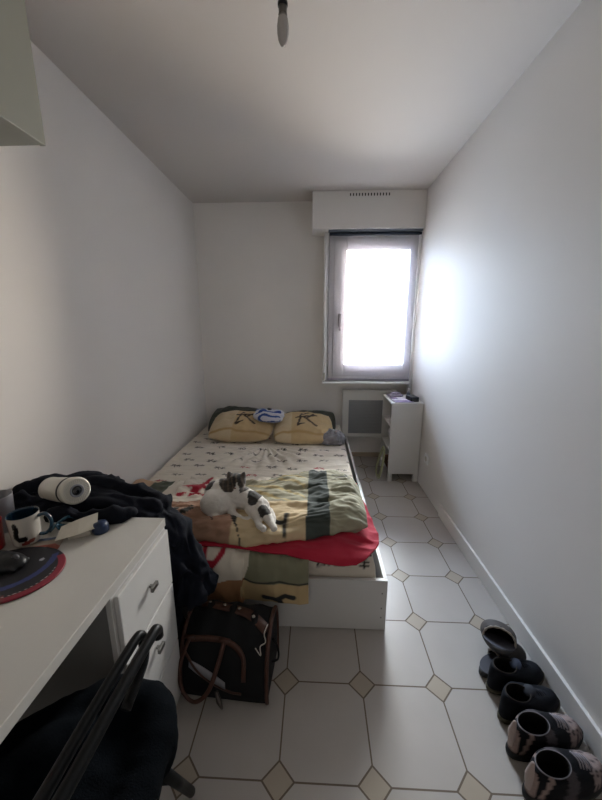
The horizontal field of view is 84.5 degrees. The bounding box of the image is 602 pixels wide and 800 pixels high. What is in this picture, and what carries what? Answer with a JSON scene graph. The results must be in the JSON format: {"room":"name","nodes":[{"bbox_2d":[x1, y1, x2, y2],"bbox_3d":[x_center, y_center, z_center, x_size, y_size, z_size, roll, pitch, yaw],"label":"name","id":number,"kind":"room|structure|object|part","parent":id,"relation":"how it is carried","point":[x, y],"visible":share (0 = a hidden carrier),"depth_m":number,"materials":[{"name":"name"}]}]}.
{"room":"bedroom","nodes":[
{"label":"bedroom","id":0,"kind":"room"},
{"bbox_2d":[0,40,206,489],"bbox_3d":[-1.201,-0.110,1.062,0.150,2.520,5.316,1,13,2],"label":"wall","id":1,"kind":"structure","parent":0,"point":[101,356],"depth_m":1.72,"materials":[{"name":"paint"}]},
{"bbox_2d":[0,0,45,145],"bbox_3d":[-0.977,-0.886,0.156,0.352,0.605,1.606,1,13,2],"label":"upper cabinet","id":2,"kind":"object","parent":1,"relation":"attached to","point":[21,124],"visible":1,"depth_m":0.91,"materials":[{"name":"white wood"}]},
{"bbox_2d":[193,201,405,451],"bbox_3d":[0.038,-0.650,3.485,2.114,2.520,0.250,1,13,2],"label":"wall","id":3,"kind":"structure","parent":0,"point":[260,265],"depth_m":3.32,"materials":[{"name":"paint"}]},
{"bbox_2d":[323,235,325,380],"bbox_3d":[0.226,-0.842,3.135,0.022,1.333,0.037,1,13,2],"label":"rod","id":4,"kind":"object","parent":3,"relation":"hanging from","point":[325,235],"visible":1,"depth_m":3.14,"materials":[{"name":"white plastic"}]},
{"bbox_2d":[322,232,328,380],"bbox_3d":[0.237,-0.874,3.226,0.040,1.369,0.140,1,13,2],"label":"trim","id":5,"kind":"structure","parent":3,"relation":"attached to","point":[325,233],"depth_m":3.16,"materials":[{"name":"white plastic"}]},
{"bbox_2d":[351,452,379,456],"bbox_3d":[0.033,0.584,3.626,2.112,0.050,0.010,1,13,2],"label":"baseboard","id":6,"kind":"structure","parent":3,"relation":"attached to","point":[366,454],"depth_m":3.59,"materials":[{"name":"tile"}]},
{"bbox_2d":[322,380,411,383],"bbox_3d":[0.650,-0.185,3.330,0.868,0.016,0.200,1,13,2],"label":"trim","id":7,"kind":"structure","parent":3,"relation":"attached to","point":[326,381],"depth_m":3.25,"materials":[{"name":"white plastic"}]},
{"bbox_2d":[341,389,396,436],"bbox_3d":[0.701,0.140,3.452,0.545,0.503,0.080,1,13,2],"label":"wall heater","id":8,"kind":"object","parent":3,"relation":"attached to","point":[362,409],"visible":0.66,"depth_m":3.42,"materials":[{"name":"white metal"}]},
{"bbox_2d":[348,400,382,432],"bbox_3d":[0.717,0.175,3.426,0.450,0.355,0.007,1,13,2],"label":"grille","id":9,"kind":"object","parent":8,"relation":"attached to","point":[364,416],"depth_m":3.42,"materials":[{"name":"grey metal"}]},
{"bbox_2d":[312,189,427,235],"bbox_3d":[0.594,-1.675,2.980,0.980,0.300,0.240,1,13,2],"label":"box","id":10,"kind":"object","parent":3,"relation":"attached to","point":[405,209],"depth_m":2.87,"materials":[{"name":"paint"}]},
{"bbox_2d":[348,192,391,196],"bbox_3d":[0.590,-1.760,2.834,0.370,0.036,0.006,1,13,2],"label":"air vent","id":11,"kind":"object","parent":10,"relation":"attached to","point":[350,194],"visible":1,"depth_m":2.83,"materials":[{"name":"paint"}]},
{"bbox_2d":[327,235,418,378],"bbox_3d":[0.665,-0.875,3.219,0.805,1.355,0.256,1,13,2],"label":"window","id":12,"kind":"structure","parent":3,"relation":"in","point":[339,246],"depth_m":3.13,"materials":[{"name":"white plastic"}]},
{"bbox_3d":[0.368,-0.739,3.150,0.030,0.160,0.036,1,13,2],"label":"handle","id":13,"kind":"part","parent":12,"relation":"part of","materials":[{"name":"metal"}]},
{"bbox_2d":[327,229,422,380],"bbox_3d":[0.658,-0.850,3.082,0.827,1.350,0.044,1,13,2],"label":"roller blind","id":14,"kind":"object","parent":12,"relation":"attached to","point":[344,232],"visible":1,"depth_m":2.93,"materials":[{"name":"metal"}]},
{"bbox_3d":[0.658,-1.501,2.937,0.827,0.016,0.044,1,13,2],"label":"head rail","id":15,"kind":"part","parent":14,"relation":"part of","materials":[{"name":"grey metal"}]},
{"bbox_2d":[25,0,582,202],"bbox_3d":[-0.070,-1.378,0.730,2.414,0.100,5.316,1,13,2],"label":"ceiling","id":16,"kind":"structure","parent":0,"point":[360,94],"depth_m":1.57,"materials":[{"name":"paint"}]},
{"bbox_2d":[277,0,288,46],"bbox_3d":[-0.054,-1.217,0.962,0.067,0.316,0.067,10,16,39],"label":"pendant bulb","id":17,"kind":"object","parent":16,"relation":"hanging from","point":[282,23],"visible":1,"depth_m":0.97,"materials":[{"name":"white plastic"}]},
{"bbox_2d":[278,0,287,7],"bbox_3d":[-0.054,-1.191,0.968,0.030,0.069,0.030,1,13,2],"label":"socket","id":18,"kind":"object","parent":17,"relation":"attached to","point":[281,3],"depth_m":0.96,"materials":[{"name":"black plastic"}]},
{"bbox_2d":[159,456,601,799],"bbox_3d":[-0.070,1.179,1.299,2.414,0.100,5.316,1,13,2],"label":"floor","id":19,"kind":"structure","parent":0,"point":[405,710],"depth_m":1.23,"materials":[{"name":"tile"}]},
{"bbox_2d":[0,515,164,743],"bbox_3d":[-0.829,0.951,0.370,0.664,0.750,1.737,1,13,2],"label":"desktop","id":20,"kind":"object","parent":19,"relation":"on","point":[39,629],"visible":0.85,"depth_m":0.76,"materials":[{"name":"laminate"}]},
{"bbox_2d":[0,516,4,549],"bbox_3d":[-0.900,0.391,0.952,0.073,0.088,0.073,1,13,2],"label":"cup","id":21,"kind":"object","parent":20,"relation":"on","point":[2,538],"visible":0.99,"depth_m":0.96,"materials":[{"name":"ceramic"}]},
{"bbox_2d":[0,489,14,533],"bbox_3d":[-0.951,0.355,1.044,0.081,0.118,0.081,1,13,2],"label":"tumbler","id":22,"kind":"object","parent":20,"relation":"on","point":[6,496],"visible":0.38,"depth_m":1.03,"materials":[{"name":"plastic"}]},
{"bbox_2d":[4,506,53,546],"bbox_3d":[-0.808,0.380,0.990,0.114,0.094,0.080,1,13,2],"label":"mug","id":23,"kind":"object","parent":20,"relation":"on","point":[23,524],"visible":1,"depth_m":0.97,"materials":[{"name":"ceramic"}]},
{"bbox_3d":[-0.771,0.372,1.001,0.041,0.075,0.011,-3,13,-12],"label":"handle","id":24,"kind":"part","parent":23,"relation":"part of","materials":[{"name":"blue ceramic"}]},
{"bbox_2d":[0,547,65,604],"bbox_3d":[-0.764,0.454,0.865,0.268,0.004,0.221,1,13,2],"label":"mouse pad","id":25,"kind":"object","parent":20,"relation":"on","point":[45,564],"visible":0.84,"depth_m":0.86,"materials":[{"name":"fabric"}]},
{"bbox_2d":[0,550,29,574],"bbox_3d":[-0.793,0.434,0.885,0.115,0.052,0.069,1,13,2],"label":"computer mouse","id":26,"kind":"object","parent":25,"relation":"on","point":[10,562],"visible":1,"depth_m":0.87,"materials":[{"name":"black plastic"}]},
{"bbox_2d":[23,537,63,548],"bbox_3d":[-0.764,0.429,0.980,0.100,0.001,0.070,-4,13,-17],"label":"leaflet","id":27,"kind":"object","parent":20,"relation":"on","point":[46,542],"visible":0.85,"depth_m":0.99,"materials":[{"name":"paper"}]},
{"bbox_2d":[49,515,75,532],"bbox_3d":[-0.746,0.396,1.054,0.071,0.033,0.084,7,14,28],"label":"strap","id":28,"kind":"object","parent":20,"relation":"on","point":[58,524],"visible":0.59,"depth_m":1.05,"materials":[{"name":"teal fabric"}]},
{"bbox_2d":[55,513,97,540],"bbox_3d":[-0.691,0.397,1.022,0.110,0.046,0.065,-6,14,-26],"label":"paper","id":29,"kind":"object","parent":20,"relation":"on","point":[81,527],"visible":1,"depth_m":1.02,"materials":[{"name":"beige paper"}]},
{"bbox_2d":[92,519,109,534],"bbox_3d":[-0.633,0.399,1.044,0.048,0.033,0.048,1,13,2],"label":"case","id":30,"kind":"object","parent":20,"relation":"on","point":[101,527],"visible":1,"depth_m":1.03,"materials":[{"name":"blue plastic"}]},
{"bbox_2d":[12,470,218,647],"bbox_3d":[-0.739,0.673,1.293,0.810,0.763,0.307,1,13,2],"label":"clothes","id":31,"kind":"object","parent":20,"relation":"on","point":[116,501],"visible":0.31,"depth_m":1.23,"materials":[{"name":"black fabric"}]},
{"bbox_2d":[38,477,90,504],"bbox_3d":[-0.836,0.313,1.162,0.214,0.125,0.090,7,14,29],"label":"paper roll","id":32,"kind":"object","parent":31,"relation":"on","point":[66,490],"visible":0.99,"depth_m":1.11,"materials":[{"name":"white paper"}]},
{"bbox_3d":[-0.753,0.304,1.111,0.023,0.082,0.084,7,14,29],"label":"plate","id":33,"kind":"part","parent":32,"relation":"part of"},
{"bbox_2d":[17,528,180,722],"bbox_3d":[-0.783,0.800,1.067,0.695,0.702,0.307,1,13,2],"label":"drawer unit","id":34,"kind":"object","parent":19,"relation":"on","point":[144,599],"visible":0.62,"depth_m":0.92,"materials":[{"name":"white paint"}]},
{"bbox_3d":[-0.479,0.803,1.054,0.014,0.702,0.307,1,13,2],"label":"frame","id":35,"kind":"part","parent":34,"relation":"part of","materials":[{"name":"white paint"}]},
{"bbox_3d":[-0.465,0.570,1.004,0.014,0.207,0.290,1,13,2],"label":"drawer","id":36,"kind":"part","parent":34,"relation":"part of","materials":[{"name":"white paint"}]},
{"bbox_3d":[-0.465,0.791,1.053,0.014,0.235,0.290,1,13,2],"label":"drawer","id":37,"kind":"part","parent":34,"relation":"part of","materials":[{"name":"white paint"}]},
{"bbox_3d":[-0.446,0.561,0.998,0.020,0.016,0.034,1,13,2],"label":"drawer handle","id":38,"kind":"part","parent":34,"relation":"part of","materials":[{"name":"metal"}]},
{"bbox_3d":[-0.446,0.782,1.047,0.020,0.016,0.034,1,13,2],"label":"drawer handle","id":39,"kind":"part","parent":34,"relation":"part of","materials":[{"name":"metal"}]},
{"bbox_3d":[-0.465,1.023,1.104,0.014,0.230,0.290,1,13,2],"label":"drawer","id":40,"kind":"part","parent":34,"relation":"part of","materials":[{"name":"white paint"}]},
{"bbox_2d":[33,624,194,799],"bbox_3d":[-0.494,0.858,0.517,0.465,0.854,0.835,1,13,2],"label":"folding chair","id":41,"kind":"object","parent":19,"relation":"on","point":[129,684],"visible":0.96,"depth_m":0.48,"materials":[{"name":"black metal"}]},
{"bbox_2d":[0,673,178,799],"bbox_3d":[-0.505,0.859,0.591,0.484,0.306,0.564,1,13,2],"label":"cushion","id":42,"kind":"object","parent":41,"relation":"on","point":[137,750],"visible":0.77,"depth_m":0.68,"materials":[{"name":"black fabric"}]},
{"bbox_3d":[-0.304,0.509,0.341,0.031,0.081,0.563,1,13,4],"label":"rail","id":43,"kind":"part","parent":41,"relation":"part of","materials":[{"name":"black metal"}]},
{"bbox_3d":[-0.279,0.691,0.360,0.025,0.461,0.620,1,13,2],"label":"frame","id":44,"kind":"part","parent":41,"relation":"part of","materials":[{"name":"black metal"}]},
{"bbox_3d":[-0.327,1.013,0.877,0.026,0.392,0.188,-1,13,-3],"label":"leg","id":45,"kind":"part","parent":41,"relation":"part of","materials":[{"name":"black metal"}]},
{"bbox_2d":[178,599,279,709],"bbox_3d":[-0.268,0.978,1.305,0.374,0.281,0.285,1,13,6],"label":"bag","id":46,"kind":"object","parent":19,"relation":"on","point":[228,650],"visible":0.98,"depth_m":1.24,"materials":[{"name":"fabric"}]},
{"bbox_3d":[-0.368,1.001,1.227,0.170,0.197,0.100,1,13,6],"label":"carry handle","id":47,"kind":"part","parent":46,"relation":"part of","materials":[{"name":"brown leather"}]},
{"bbox_3d":[-0.333,1.020,1.231,0.225,0.149,0.020,3,13,13],"label":"zip trim","id":48,"kind":"part","parent":46,"relation":"part of","materials":[{"name":"brown leather"}]},
{"bbox_3d":[-0.138,0.897,1.237,0.028,0.071,0.071,9,16,36],"label":"chain cord","id":49,"kind":"part","parent":46,"relation":"part of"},
{"bbox_2d":[182,435,387,629],"bbox_3d":[-0.314,0.691,2.571,1.501,0.300,2.118,1,13,2],"label":"bed","id":50,"kind":"object","parent":19,"relation":"on","point":[334,602],"visible":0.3,"depth_m":1.53,"materials":[{"name":"white paint"}]},
{"bbox_2d":[149,424,375,577],"bbox_3d":[-0.329,0.575,2.546,1.434,0.247,2.063,1,13,2],"label":"fitted sheet","id":51,"kind":"object","parent":50,"relation":"on","point":[203,457],"visible":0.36,"depth_m":2.52,"materials":[{"name":"fabric"}]},
{"bbox_2d":[208,406,257,430],"bbox_3d":[-0.624,0.204,3.322,0.585,0.238,0.371,1,13,2],"label":"pillow","id":52,"kind":"object","parent":51,"relation":"on","point":[218,411],"visible":0.28,"depth_m":3.35,"materials":[{"name":"fabric"}]},
{"bbox_2d":[208,410,273,442],"bbox_3d":[-0.541,0.239,3.056,0.591,0.228,0.431,1,13,2],"label":"pillow","id":53,"kind":"object","parent":51,"relation":"on","point":[236,425],"visible":0.91,"depth_m":2.93,"materials":[{"name":"fabric"}]},
{"bbox_2d":[253,408,284,422],"bbox_3d":[-0.293,0.142,3.022,0.289,0.112,0.188,1,13,2],"label":"striped cloth","id":54,"kind":"object","parent":53,"relation":"on","point":[268,415],"visible":1,"depth_m":2.98,"materials":[{"name":"fabric"}]},
{"bbox_2d":[132,470,378,604],"bbox_3d":[-0.337,0.662,1.826,1.451,0.395,0.829,1,13,2],"label":"duvet","id":55,"kind":"object","parent":51,"relation":"on","point":[322,517],"visible":0.71,"depth_m":1.51,"materials":[{"name":"fabric"}]},
{"bbox_2d":[200,471,276,531],"bbox_3d":[-0.294,0.478,1.597,0.454,0.195,0.237,4,13,18],"label":"cat","id":56,"kind":"object","parent":55,"relation":"on","point":[221,496],"visible":0.88,"depth_m":1.58},
{"bbox_2d":[273,412,332,444],"bbox_3d":[0.018,0.248,3.023,0.554,0.236,0.434,1,13,2],"label":"pillow","id":57,"kind":"object","parent":51,"relation":"on","point":[301,428],"visible":0.88,"depth_m":2.91,"materials":[{"name":"fabric"}]},
{"bbox_2d":[287,410,335,429],"bbox_3d":[0.075,0.231,3.298,0.540,0.219,0.348,1,13,2],"label":"pillow","id":58,"kind":"object","parent":51,"relation":"on","point":[330,414],"visible":0.2,"depth_m":3.33,"materials":[{"name":"fabric"}]},
{"bbox_2d":[322,428,345,444],"bbox_3d":[0.282,0.327,2.891,0.222,0.154,0.172,1,13,2],"label":"crumpled bag","id":59,"kind":"object","parent":51,"relation":"on","point":[331,437],"visible":0.95,"depth_m":2.84,"materials":[{"name":"grey plastic"}]},
{"bbox_3d":[0.427,0.689,2.539,0.018,0.218,2.078,1,13,2],"label":"rail","id":60,"kind":"part","parent":50,"relation":"part of","materials":[{"name":"white paint"}]},
{"bbox_2d":[375,446,384,478],"bbox_3d":[0.749,0.584,3.126,0.077,0.284,0.226,2,13,8],"label":"hanger","id":61,"kind":"object","parent":19,"relation":"on","point":[383,447],"visible":1,"depth_m":3.11,"materials":[{"name":"green plastic"}]},
{"bbox_2d":[380,394,423,481],"bbox_3d":[0.930,0.345,3.121,0.277,0.735,0.384,1,13,2],"label":"base cabinet","id":62,"kind":"object","parent":19,"relation":"on","point":[404,420],"visible":0.88,"depth_m":2.94,"materials":[{"name":"white paint"}]},
{"bbox_2d":[382,437,388,449],"bbox_3d":[0.925,0.414,3.138,0.254,0.014,0.347,1,13,2],"label":"shelf","id":63,"kind":"object","parent":62,"relation":"attached to","point":[385,439],"depth_m":3.18,"materials":[{"name":"white paint"}]},
{"bbox_3d":[0.938,0.277,3.294,0.269,0.644,0.016,1,13,2],"label":"panel","id":64,"kind":"part","parent":62,"relation":"part of","materials":[{"name":"white paint"}]},
{"bbox_2d":[384,454,388,468],"bbox_3d":[0.891,0.585,3.137,0.174,0.082,0.164,1,13,2],"label":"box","id":65,"kind":"object","parent":62,"relation":"on","point":[386,455],"visible":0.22,"depth_m":3.14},
{"bbox_2d":[383,416,390,425],"bbox_3d":[0.925,0.199,3.091,0.254,0.014,0.347,1,13,2],"label":"shelf","id":66,"kind":"object","parent":62,"relation":"attached to","point":[387,418],"depth_m":3.13,"materials":[{"name":"white paint"}]},
{"bbox_3d":[0.808,0.703,3.034,0.040,0.074,0.040,1,13,2],"label":"leg","id":67,"kind":"part","parent":62,"relation":"part of","materials":[{"name":"white paint"}]},
{"bbox_2d":[386,391,402,396],"bbox_3d":[0.885,-0.057,3.131,0.138,0.052,0.098,-3,13,-14],"label":"folded paper","id":68,"kind":"object","parent":62,"relation":"on","point":[394,393],"visible":0.99,"depth_m":3.10,"materials":[{"name":"paper"}]},
{"bbox_2d":[389,397,414,402],"bbox_3d":[0.899,-0.001,2.965,0.170,0.007,0.200,0,13,0],"label":"magazine","id":69,"kind":"object","parent":62,"relation":"on","point":[394,399],"visible":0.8,"depth_m":2.93,"materials":[{"name":"white paper"}]},
{"bbox_3d":[0.922,0.356,2.939,0.269,0.644,0.016,1,13,2],"label":"panel","id":70,"kind":"part","parent":62,"relation":"part of","materials":[{"name":"white paint"}]},
{"bbox_2d":[406,395,418,401],"bbox_3d":[0.992,-0.015,2.952,0.072,0.042,0.122,-1,13,-6],"label":"clock radio","id":71,"kind":"object","parent":62,"relation":"on","point":[414,398],"visible":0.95,"depth_m":2.90,"materials":[{"name":"black plastic"}]},
{"bbox_3d":[1.037,0.705,3.024,0.040,0.074,0.040,1,13,2],"label":"leg","id":72,"kind":"part","parent":62,"relation":"part of","materials":[{"name":"white paint"}]},
{"bbox_2d":[479,644,526,677],"bbox_3d":[0.840,1.067,1.381,0.248,0.083,0.098,-5,14,-23],"label":"slipper","id":73,"kind":"object","parent":19,"relation":"on","point":[519,653],"visible":0.32,"depth_m":1.37,"materials":[{"name":"fabric"}]},
{"bbox_2d":[480,619,516,655],"bbox_3d":[0.840,1.000,1.401,0.136,0.127,0.197,6,14,25],"label":"slipper","id":74,"kind":"object","parent":73,"relation":"on","point":[499,637],"visible":1,"depth_m":1.39,"materials":[{"name":"fabric"}]},
{"bbox_3d":[0.828,0.976,1.379,0.126,0.071,0.014,7,14,28],"label":"fleece trim","id":75,"kind":"part","parent":74,"relation":"part of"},
{"bbox_2d":[486,656,544,694],"bbox_3d":[0.848,1.068,1.306,0.260,0.114,0.096,-3,13,-13],"label":"shoe","id":76,"kind":"object","parent":19,"relation":"on","point":[503,670],"visible":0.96,"depth_m":1.28,"materials":[{"name":"fabric"}]},
{"bbox_2d":[497,681,560,724],"bbox_3d":[0.835,1.089,1.210,0.260,0.114,0.096,-3,13,-13],"label":"shoe","id":77,"kind":"object","parent":19,"relation":"on","point":[516,697],"visible":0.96,"depth_m":1.19,"materials":[{"name":"fabric"}]},
{"bbox_2d":[505,709,583,761],"bbox_3d":[0.818,1.096,1.109,0.296,0.145,0.101,-2,13,-11],"label":"sneaker","id":78,"kind":"object","parent":19,"relation":"on","point":[532,730],"visible":0.99,"depth_m":1.08,"materials":[{"name":"fabric"}]},
{"bbox_2d":[522,747,601,799],"bbox_3d":[0.806,1.119,1.008,0.296,0.145,0.101,-2,13,-11],"label":"sneaker","id":79,"kind":"object","parent":19,"relation":"on","point":[552,773],"visible":1,"depth_m":0.98,"materials":[{"name":"fabric"}]},
{"bbox_2d":[406,0,601,731],"bbox_3d":[1.061,-0.089,0.967,0.150,2.520,5.316,1,13,2],"label":"wall","id":80,"kind":"structure","parent":0,"point":[507,368],"depth_m":1.45,"materials":[{"name":"paint"}]},
{"bbox_2d":[408,231,422,392],"bbox_3d":[1.060,-0.683,3.105,0.029,1.650,0.029,1,13,2],"label":"pipe","id":81,"kind":"object","parent":80,"relation":"attached to","point":[420,236],"visible":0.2,"depth_m":3.06,"materials":[{"name":"white plastic"}]},
{"bbox_2d":[424,453,428,464],"bbox_3d":[1.048,0.493,2.771,0.014,0.080,0.080,1,13,2],"label":"wall socket","id":82,"kind":"object","parent":80,"relation":"attached to","point":[426,457],"visible":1,"depth_m":2.75,"materials":[{"name":"white plastic"}]},
{"bbox_2d":[438,504,601,763],"bbox_3d":[0.953,1.228,0.632,0.014,0.094,3.780,1,13,2],"label":"baseboard","id":83,"kind":"structure","parent":80,"relation":"attached to","point":[569,701],"depth_m":1.40,"materials":[{"name":"paint"}]}
]}

